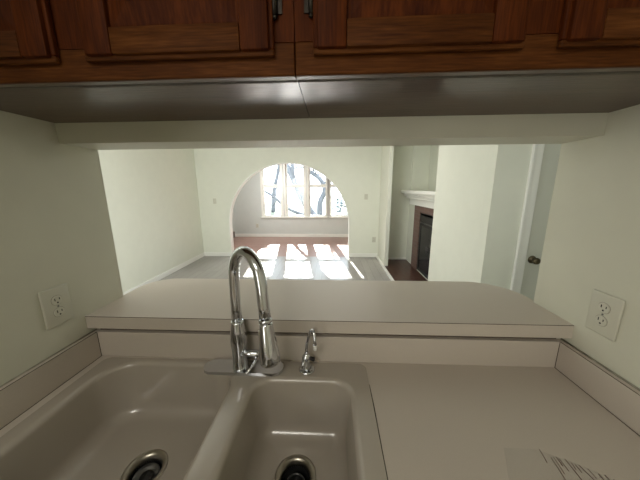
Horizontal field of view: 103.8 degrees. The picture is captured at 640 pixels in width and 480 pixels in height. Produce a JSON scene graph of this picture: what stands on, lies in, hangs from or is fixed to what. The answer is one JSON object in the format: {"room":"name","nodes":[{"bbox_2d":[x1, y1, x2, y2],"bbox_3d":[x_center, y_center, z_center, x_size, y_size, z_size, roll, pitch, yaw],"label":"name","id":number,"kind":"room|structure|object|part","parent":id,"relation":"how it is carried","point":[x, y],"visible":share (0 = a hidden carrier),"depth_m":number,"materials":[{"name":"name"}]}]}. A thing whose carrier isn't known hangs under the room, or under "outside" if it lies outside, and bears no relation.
{"room":"kitchen","nodes":[
{"label":"kitchen","id":0,"kind":"room"},
{"bbox_2d":[0,110,122,385],"bbox_3d":[-0.911,0.246,0.291,0.120,2.440,1.485,0,12,3],"label":"wall","id":1,"kind":"structure","parent":0,"point":[56,229],"depth_m":0.76,"materials":[{"name":"paint"}]},
{"bbox_2d":[38,283,73,329],"bbox_3d":[-0.824,0.207,0.787,0.009,0.122,0.081,0,12,3],"label":"wall outlet","id":2,"kind":"object","parent":1,"relation":"attached to","point":[55,302],"visible":1,"depth_m":0.78,"materials":[{"name":"beige plastic"}]},
{"bbox_2d":[51,295,62,305],"bbox_3d":[-0.821,0.188,0.783,0.003,0.031,0.033,0,12,3],"label":"receptacle","id":3,"kind":"object","parent":2,"relation":"attached to","point":[56,300],"depth_m":0.78,"materials":[{"name":"plastic"}]},
{"bbox_2d":[54,306,64,316],"bbox_3d":[-0.821,0.226,0.791,0.003,0.031,0.033,0,12,3],"label":"receptacle","id":4,"kind":"object","parent":2,"relation":"attached to","point":[59,311],"depth_m":0.79,"materials":[{"name":"plastic"}]},
{"bbox_2d":[97,329,559,366],"bbox_3d":[-0.004,0.380,0.887,1.602,0.097,0.019,0,12,3],"label":"backsplash","id":5,"kind":"structure","parent":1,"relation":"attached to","point":[522,352],"depth_m":0.87,"materials":[{"name":"beige laminate"}]},
{"bbox_2d":[98,149,203,292],"bbox_3d":[-2.852,-0.370,3.327,0.150,2.440,4.525,0,12,3],"label":"wall","id":6,"kind":"structure","parent":0,"point":[152,194],"depth_m":4.06,"materials":[{"name":"paint"}]},
{"bbox_2d":[123,252,204,294],"bbox_3d":[-2.764,0.781,3.561,0.014,0.090,4.525,0,12,3],"label":"baseboard","id":7,"kind":"structure","parent":6,"relation":"attached to","point":[161,276],"depth_m":4.52,"materials":[{"name":"white paint"}]},
{"bbox_2d":[232,212,234,231],"bbox_3d":[-2.861,-1.205,6.730,0.150,2.700,2.210,0,12,3],"label":"wall","id":8,"kind":"structure","parent":0,"point":[233,226],"depth_m":7.92,"materials":[{"name":"paint"}]},
{"bbox_2d":[233,164,347,233],"bbox_3d":[-0.160,-1.434,7.761,5.450,2.700,0.150,0,12,3],"label":"wall","id":9,"kind":"structure","parent":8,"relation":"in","point":[247,209],"depth_m":7.89,"materials":[{"name":"paint"}]},
{"bbox_2d":[260,164,283,217],"bbox_3d":[-1.483,-1.578,7.766,0.735,1.784,0.165,0,12,3],"label":"window","id":10,"kind":"structure","parent":9,"relation":"attached to","point":[262,185],"depth_m":7.76,"materials":[{"name":"white paint"}]},
{"bbox_3d":[-1.483,-2.031,7.721,0.579,0.762,0.030,0,12,3],"label":"sash","id":11,"kind":"part","parent":10,"relation":"part of","materials":[{"name":"clear glass"}]},
{"bbox_3d":[-1.482,-1.669,7.765,0.577,0.095,0.042,0,12,3],"label":"meeting rail","id":12,"kind":"part","parent":10,"relation":"part of","materials":[{"name":"white paint"}]},
{"bbox_3d":[-1.480,-1.220,7.858,0.579,0.962,0.030,0,12,3],"label":"sash","id":13,"kind":"part","parent":10,"relation":"part of","materials":[{"name":"glass"}]},
{"bbox_2d":[235,234,347,236],"bbox_3d":[-0.156,-0.144,7.944,5.150,0.100,0.014,0,12,3],"label":"baseboard","id":14,"kind":"structure","parent":9,"relation":"attached to","point":[236,235],"depth_m":7.97,"materials":[{"name":"white paint"}]},
{"bbox_2d":[283,164,306,217],"bbox_3d":[-0.761,-1.575,7.732,0.730,1.784,0.165,0,12,3],"label":"window","id":15,"kind":"structure","parent":9,"relation":"attached to","point":[286,185],"depth_m":7.73,"materials":[{"name":"white paint"}]},
{"bbox_3d":[-0.761,-2.029,7.687,0.574,0.762,0.030,0,12,3],"label":"sash","id":16,"kind":"part","parent":15,"relation":"part of","materials":[{"name":"glass"}]},
{"bbox_3d":[-0.761,-1.667,7.731,0.572,0.095,0.042,0,12,3],"label":"meeting rail","id":17,"kind":"part","parent":15,"relation":"part of","materials":[{"name":"white paint"}]},
{"bbox_3d":[-0.758,-1.218,7.824,0.574,0.962,0.030,0,12,3],"label":"sash","id":18,"kind":"part","parent":15,"relation":"part of","materials":[{"name":"clear glass"}]},
{"bbox_2d":[306,167,328,217],"bbox_3d":[-0.067,-1.573,7.700,0.710,1.784,0.165,0,12,3],"label":"window","id":19,"kind":"structure","parent":9,"relation":"attached to","point":[309,185],"depth_m":7.71,"materials":[{"name":"white paint"}]},
{"bbox_3d":[-0.064,-1.215,7.792,0.554,0.962,0.030,0,12,3],"label":"sash","id":20,"kind":"part","parent":19,"relation":"part of","materials":[{"name":"glass"}]},
{"bbox_3d":[-0.066,-1.664,7.699,0.552,0.095,0.042,0,12,3],"label":"meeting rail","id":21,"kind":"part","parent":19,"relation":"part of","materials":[{"name":"white paint"}]},
{"bbox_2d":[328,180,347,217],"bbox_3d":[0.615,-1.570,7.668,0.795,1.784,0.165,0,12,3],"label":"window","id":22,"kind":"structure","parent":9,"relation":"attached to","point":[329,184],"depth_m":7.76,"materials":[{"name":"white paint"}]},
{"bbox_3d":[0.618,-1.212,7.760,0.639,0.962,0.030,0,12,3],"label":"sash","id":23,"kind":"part","parent":22,"relation":"part of","materials":[{"name":"glass"}]},
{"bbox_2d":[159,237,390,280],"bbox_3d":[0.090,0.633,4.668,6.250,0.100,7.015,0,12,3],"label":"floor","id":24,"kind":"structure","parent":0,"point":[206,267],"depth_m":5.20,"materials":[{"name":"grey carpet"}]},
{"bbox_2d":[376,190,434,280],"bbox_3d":[1.718,-0.112,4.366,1.055,1.462,2.146,0,12,3],"label":"fireplace","id":25,"kind":"object","parent":24,"relation":"on","point":[397,269],"visible":0.47,"depth_m":4.38,"materials":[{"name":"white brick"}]},
{"bbox_3d":[1.212,0.580,4.533,0.035,0.045,2.146,0,12,3],"label":"hearth trim","id":26,"kind":"part","parent":25,"relation":"part of","materials":[{"name":"white paint"}]},
{"bbox_3d":[1.770,0.160,4.289,0.008,0.756,0.366,0,12,3],"label":"glass door","id":27,"kind":"part","parent":25,"relation":"part of","materials":[{"name":"black glass"}]},
{"bbox_3d":[1.762,0.129,4.094,0.024,0.980,0.840,0,12,3],"label":"door frame","id":28,"kind":"part","parent":25,"relation":"part of","materials":[{"name":"black metal"}]},
{"bbox_3d":[1.753,0.235,3.927,0.008,0.756,0.366,0,12,3],"label":"glass door","id":29,"kind":"part","parent":25,"relation":"part of","materials":[{"name":"black glass"}]},
{"bbox_2d":[193,146,381,252],"bbox_3d":[-0.183,-0.919,5.466,5.380,2.620,0.130,0,12,3],"label":"wall","id":30,"kind":"structure","parent":0,"point":[355,171],"depth_m":5.34,"materials":[{"name":"paint"}]},
{"bbox_2d":[204,252,230,255],"bbox_3d":[-2.341,0.326,5.752,0.624,0.090,0.014,0,12,3],"label":"baseboard","id":31,"kind":"structure","parent":30,"relation":"attached to","point":[205,253],"depth_m":5.75,"materials":[{"name":"white paint"}]},
{"bbox_2d":[229,162,349,256],"bbox_3d":[-0.691,-0.643,5.548,2.684,2.051,0.142,0,12,3],"label":"trim","id":32,"kind":"structure","parent":30,"relation":"attached to","point":[265,167],"depth_m":5.49,"materials":[{"name":"white paint"}]},
{"bbox_2d":[349,253,377,256],"bbox_3d":[0.966,0.339,5.599,0.628,0.090,0.014,0,12,3],"label":"baseboard","id":33,"kind":"structure","parent":30,"relation":"attached to","point":[350,254],"depth_m":5.59,"materials":[{"name":"white paint"}]},
{"bbox_2d":[378,146,393,265],"bbox_3d":[1.291,-0.738,4.990,0.070,2.440,0.740,0,12,3],"label":"wall","id":34,"kind":"structure","parent":30,"relation":"attached to","point":[387,151],"depth_m":4.81,"materials":[{"name":"paint"}]},
{"bbox_2d":[55,113,608,149],"bbox_3d":[-0.006,-0.699,0.743,1.640,0.783,0.135,0,12,3],"label":"wall header","id":35,"kind":"structure","parent":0,"point":[569,127],"depth_m":0.76,"materials":[{"name":"paint"}]},
{"bbox_2d":[0,0,309,122],"bbox_3d":[-0.438,-0.681,0.533,0.796,0.729,0.321,0,12,3],"label":"upper cabinet","id":36,"kind":"object","parent":35,"relation":"attached to","point":[62,61],"visible":1,"depth_m":0.45,"materials":[{"name":"red wood"}]},
{"bbox_3d":[-0.653,-0.648,0.393,0.235,0.570,0.014,0,12,3],"label":"panel","id":37,"kind":"part","parent":36,"relation":"part of","materials":[{"name":"red wood"}]},
{"bbox_3d":[-0.651,-0.349,0.457,0.235,0.042,0.018,0,12,3],"label":"rail","id":38,"kind":"part","parent":36,"relation":"part of","materials":[{"name":"red wood"}]},
{"bbox_3d":[-0.650,-0.328,0.465,0.349,0.011,0.010,0,12,3],"label":"edge moulding","id":39,"kind":"part","parent":36,"relation":"part of","materials":[{"name":"red wood"}]},
{"bbox_3d":[-0.483,-0.654,0.390,0.011,0.656,0.010,0,12,3],"label":"edge moulding","id":40,"kind":"part","parent":36,"relation":"part of","materials":[{"name":"red wood"}]},
{"bbox_3d":[-0.442,-0.324,0.472,0.796,0.052,0.019,0,12,3],"label":"frame rail","id":41,"kind":"part","parent":36,"relation":"part of","materials":[{"name":"red wood"}]},
{"bbox_3d":[-0.253,-0.647,0.375,0.229,0.570,0.014,0,12,3],"label":"panel","id":42,"kind":"part","parent":36,"relation":"part of","materials":[{"name":"red wood"}]},
{"bbox_3d":[-0.251,-0.348,0.439,0.229,0.042,0.018,0,12,3],"label":"rail","id":43,"kind":"part","parent":36,"relation":"part of","materials":[{"name":"red wood"}]},
{"bbox_3d":[-0.251,-0.327,0.446,0.343,0.011,0.010,0,12,3],"label":"edge moulding","id":44,"kind":"part","parent":36,"relation":"part of","materials":[{"name":"red wood"}]},
{"bbox_3d":[-0.087,-0.653,0.371,0.011,0.656,0.010,0,12,3],"label":"edge moulding","id":45,"kind":"part","parent":36,"relation":"part of","materials":[{"name":"red wood"}]},
{"bbox_2d":[294,0,639,117],"bbox_3d":[0.381,-0.678,0.495,0.842,0.729,0.321,0,12,3],"label":"upper cabinet","id":46,"kind":"object","parent":35,"relation":"attached to","point":[355,58],"visible":1,"depth_m":0.43,"materials":[{"name":"red wood"}]},
{"bbox_3d":[-0.008,-0.652,0.367,0.011,0.656,0.010,0,12,3],"label":"edge moulding","id":47,"kind":"part","parent":46,"relation":"part of","materials":[{"name":"red wood"}]},
{"bbox_3d":[0.164,-0.325,0.427,0.351,0.011,0.010,0,12,3],"label":"edge moulding","id":48,"kind":"part","parent":46,"relation":"part of","materials":[{"name":"red wood"}]},
{"bbox_3d":[0.163,-0.346,0.419,0.237,0.042,0.018,0,12,3],"label":"rail","id":49,"kind":"part","parent":46,"relation":"part of","materials":[{"name":"red wood"}]},
{"bbox_3d":[0.162,-0.645,0.355,0.237,0.570,0.014,0,12,3],"label":"panel","id":50,"kind":"part","parent":46,"relation":"part of","materials":[{"name":"red wood"}]},
{"bbox_3d":[0.377,-0.321,0.433,0.842,0.052,0.019,0,12,3],"label":"frame rail","id":51,"kind":"part","parent":46,"relation":"part of","materials":[{"name":"red wood"}]},
{"bbox_3d":[0.332,-0.651,0.352,0.011,0.656,0.010,0,12,3],"label":"edge moulding","id":52,"kind":"part","parent":46,"relation":"part of","materials":[{"name":"red wood"}]},
{"bbox_3d":[0.400,-0.651,0.348,0.011,0.656,0.010,0,12,3],"label":"edge moulding","id":53,"kind":"part","parent":46,"relation":"part of","materials":[{"name":"red wood"}]},
{"bbox_3d":[0.584,-0.323,0.407,0.377,0.011,0.010,0,12,3],"label":"edge moulding","id":54,"kind":"part","parent":46,"relation":"part of","materials":[{"name":"red wood"}]},
{"bbox_3d":[0.584,-0.345,0.400,0.263,0.042,0.018,0,12,3],"label":"rail","id":55,"kind":"part","parent":46,"relation":"part of","materials":[{"name":"red wood"}]},
{"bbox_3d":[0.582,-0.644,0.336,0.263,0.570,0.014,0,12,3],"label":"panel","id":56,"kind":"part","parent":46,"relation":"part of","materials":[{"name":"red wood"}]},
{"bbox_2d":[388,145,430,256],"bbox_3d":[1.912,-0.766,5.108,1.160,2.440,0.180,0,12,3],"label":"wall","id":57,"kind":"structure","parent":0,"point":[411,164],"depth_m":4.99,"materials":[{"name":"paint"}]},
{"bbox_2d":[388,257,405,258],"bbox_3d":[1.577,0.403,5.317,0.480,0.070,0.014,0,12,3],"label":"baseboard","id":58,"kind":"structure","parent":57,"relation":"attached to","point":[388,257],"depth_m":5.30,"materials":[{"name":"white paint"}]},
{"bbox_2d":[406,204,427,279],"bbox_3d":[2.034,-0.075,4.233,0.530,1.440,1.900,0,12,3],"label":"fireplace surround","id":59,"kind":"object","parent":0,"point":[411,207],"depth_m":5.01,"materials":[{"name":"paint"}]},
{"bbox_2d":[428,145,438,190],"bbox_3d":[2.262,-1.269,3.975,0.360,1.000,1.900,0,12,3],"label":"wall niche","id":60,"kind":"object","parent":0,"point":[434,153],"visible":0.07,"depth_m":4.67,"materials":[{"name":"paint"}]},
{"bbox_2d":[428,145,489,281],"bbox_3d":[1.499,-0.269,2.715,0.120,2.440,1.040,0,12,3],"label":"wall","id":61,"kind":"structure","parent":0,"point":[461,169],"depth_m":2.60,"materials":[{"name":"paint"}]},
{"bbox_2d":[473,144,532,289],"bbox_3d":[2.256,-0.150,2.116,1.690,2.440,0.110,0,12,3],"label":"wall","id":62,"kind":"structure","parent":0,"point":[508,164],"depth_m":2.09,"materials":[{"name":"paint"}]},
{"bbox_2d":[510,144,544,292],"bbox_3d":[2.131,0.017,2.088,0.930,2.125,0.024,0,12,3],"label":"trim","id":63,"kind":"structure","parent":62,"relation":"attached to","point":[537,152],"depth_m":2.06,"materials":[{"name":"white paint"}]},
{"bbox_2d":[520,144,561,299],"bbox_3d":[2.131,0.057,2.096,0.748,2.024,0.106,0,12,3],"label":"door","id":64,"kind":"structure","parent":62,"relation":"in","point":[551,154],"depth_m":2.08,"materials":[{"name":"paint"}]},
{"bbox_3d":[1.815,0.174,2.116,0.068,0.068,0.070,0,12,3],"label":"knob","id":65,"kind":"part","parent":64,"relation":"part of","materials":[{"name":"brown metal"}]},
{"bbox_2d":[533,104,639,388],"bbox_3d":[0.804,0.439,-0.696,0.120,2.440,3.335,0,12,3],"label":"wall","id":66,"kind":"structure","parent":0,"point":[592,240],"depth_m":0.73,"materials":[{"name":"paint"}]},
{"bbox_2d":[585,289,624,341],"bbox_3d":[0.806,0.212,0.713,0.009,0.122,0.081,0,12,3],"label":"wall outlet","id":67,"kind":"object","parent":66,"relation":"attached to","point":[605,311],"visible":1,"depth_m":0.71,"materials":[{"name":"plastic"}]},
{"bbox_2d":[595,315,607,326],"bbox_3d":[0.803,0.231,0.717,0.003,0.031,0.033,0,12,3],"label":"receptacle","id":68,"kind":"object","parent":67,"relation":"attached to","point":[600,320],"depth_m":0.71,"materials":[{"name":"plastic"}]},
{"bbox_2d":[598,302,610,313],"bbox_3d":[0.803,0.192,0.709,0.003,0.031,0.033,0,12,3],"label":"receptacle","id":69,"kind":"object","parent":67,"relation":"attached to","point":[603,307],"depth_m":0.71,"materials":[{"name":"plastic"}]},
{"bbox_3d":[0.003,0.801,1.052,1.640,1.033,0.135,0,12,3],"label":"wall","id":70,"kind":"structure","parent":0,"visible":0},
{"bbox_2d":[85,278,573,337],"bbox_3d":[0.006,0.255,1.031,1.660,0.046,0.381,0,12,3],"label":"bar","id":71,"kind":"object","parent":70,"relation":"on","point":[436,308],"visible":1,"depth_m":0.92,"materials":[{"name":"beige laminate"}]},
{"bbox_2d":[107,329,555,338],"bbox_3d":[-0.004,0.320,0.882,1.602,0.021,0.004,0,12,3],"label":"trim","id":72,"kind":"structure","parent":70,"relation":"attached to","point":[107,329],"depth_m":0.88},
{"bbox_3d":[-0.624,1.678,-0.373,4.000,0.100,3.335,0,12,3],"label":"floor","id":73,"kind":"structure","parent":0,"visible":0},
{"bbox_3d":[-0.014,0.954,0.708,1.638,0.873,0.598,0,12,3],"label":"base cabinet","id":74,"kind":"object","parent":73,"relation":"on","visible":0},
{"bbox_2d":[0,329,639,479],"bbox_3d":[-0.017,0.462,0.582,1.642,0.141,0.650,0,12,3],"label":"countertop","id":75,"kind":"structure","parent":74,"relation":"on","point":[447,408],"depth_m":0.72,"materials":[{"name":"beige laminate"}]},
{"bbox_2d":[0,357,387,479],"bbox_3d":[-0.319,0.613,0.646,0.936,0.262,0.557,0,12,3],"label":"sink","id":76,"kind":"object","parent":75,"relation":"in","point":[125,418],"visible":0.98,"depth_m":0.78,"materials":[{"name":"ceramic"}]},
{"bbox_2d":[130,460,161,479],"bbox_3d":[-0.509,0.705,0.737,0.082,0.048,0.082,0,12,3],"label":"drain","id":77,"kind":"object","parent":76,"relation":"on","point":[139,469],"depth_m":0.75,"materials":[{"name":"silver metal"}]},
{"bbox_2d":[282,465,309,479],"bbox_3d":[-0.069,0.706,0.720,0.082,0.048,0.082,0,12,3],"label":"drain","id":78,"kind":"object","parent":76,"relation":"on","point":[289,472],"depth_m":0.74,"materials":[{"name":"black metal"}]},
{"bbox_2d":[299,329,316,374],"bbox_3d":[-0.043,0.360,0.821,0.053,0.159,0.070,-3,12,-14],"label":"faucet","id":79,"kind":"object","parent":76,"relation":"on","point":[306,368],"visible":1,"depth_m":0.82,"materials":[{"name":"silver metal"}]},
{"bbox_3d":[-0.053,0.403,0.816,0.012,0.026,0.029,2,12,13],"label":"lever","id":80,"kind":"part","parent":79,"relation":"part of","materials":[{"name":"silver metal"}]},
{"bbox_3d":[-0.029,0.331,0.809,0.015,0.099,0.055,-11,16,-41],"label":"spout","id":81,"kind":"part","parent":79,"relation":"part of","materials":[{"name":"silver metal"}]},
{"bbox_2d":[204,246,283,376],"bbox_3d":[-0.254,0.233,0.756,0.284,0.436,0.162,0,12,3],"label":"faucet","id":82,"kind":"object","parent":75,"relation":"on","point":[269,364],"visible":1,"depth_m":0.78,"materials":[{"name":"silver metal"}]},
{"bbox_3d":[-0.258,0.431,0.848,0.270,0.011,0.063,0,12,3],"label":"deck plate","id":83,"kind":"part","parent":82,"relation":"part of","materials":[{"name":"silver metal"}]},
{"bbox_3d":[-0.212,0.149,0.740,0.187,0.266,0.033,10,15,40],"label":"spout","id":84,"kind":"part","parent":82,"relation":"part of","materials":[{"name":"silver metal"}]},
{"bbox_3d":[-0.218,0.402,0.807,0.014,0.039,0.059,5,13,25],"label":"handle lever","id":85,"kind":"part","parent":82,"relation":"part of","materials":[{"name":"silver metal"}]},
{"bbox_2d":[539,449,609,479],"bbox_3d":[0.550,0.514,0.457,0.340,0.002,0.257,0,12,3],"label":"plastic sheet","id":86,"kind":"object","parent":75,"relation":"on","point":[539,449],"visible":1,"depth_m":0.54,"materials":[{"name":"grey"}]},
{"label":"outside","id":87,"kind":"structure","parent":0,"visible":0},
{"bbox_2d":[265,196,346,214],"bbox_3d":[1.582,-4.996,33.623,80.000,0.200,52.050,0,12,3],"label":"ground","id":88,"kind":"structure","parent":87,"point":[294,202],"depth_m":26.95,"materials":[{"name":"white"}]},
{"bbox_2d":[266,164,302,211],"bbox_3d":[-2.610,-5.602,18.742,4.368,7.124,2.343,-1,12,-2],"label":"bare tree","id":89,"kind":"object","parent":88,"relation":"on","point":[277,169],"visible":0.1,"depth_m":19.03,"materials":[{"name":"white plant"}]},
{"bbox_2d":[264,164,316,214],"bbox_3d":[-2.005,-4.553,11.522,6.215,8.218,3.782,-4,12,-18],"label":"bare tree","id":90,"kind":"object","parent":88,"relation":"on","point":[290,170],"visible":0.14,"depth_m":11.71,"materials":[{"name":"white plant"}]},
{"bbox_2d":[310,169,325,214],"bbox_3d":[0.088,-5.171,15.135,4.636,7.693,2.008,3,12,14],"label":"bare tree","id":91,"kind":"object","parent":88,"relation":"on","point":[312,172],"visible":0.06,"depth_m":15.62,"materials":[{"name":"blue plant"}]},
{"bbox_2d":[332,196,347,214],"bbox_3d":[1.824,-1.494,11.355,2.576,2.014,1.894,0,12,3],"label":"bush","id":92,"kind":"object","parent":88,"relation":"on","point":[340,197],"visible":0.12,"depth_m":11.33,"materials":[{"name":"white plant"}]}
]}

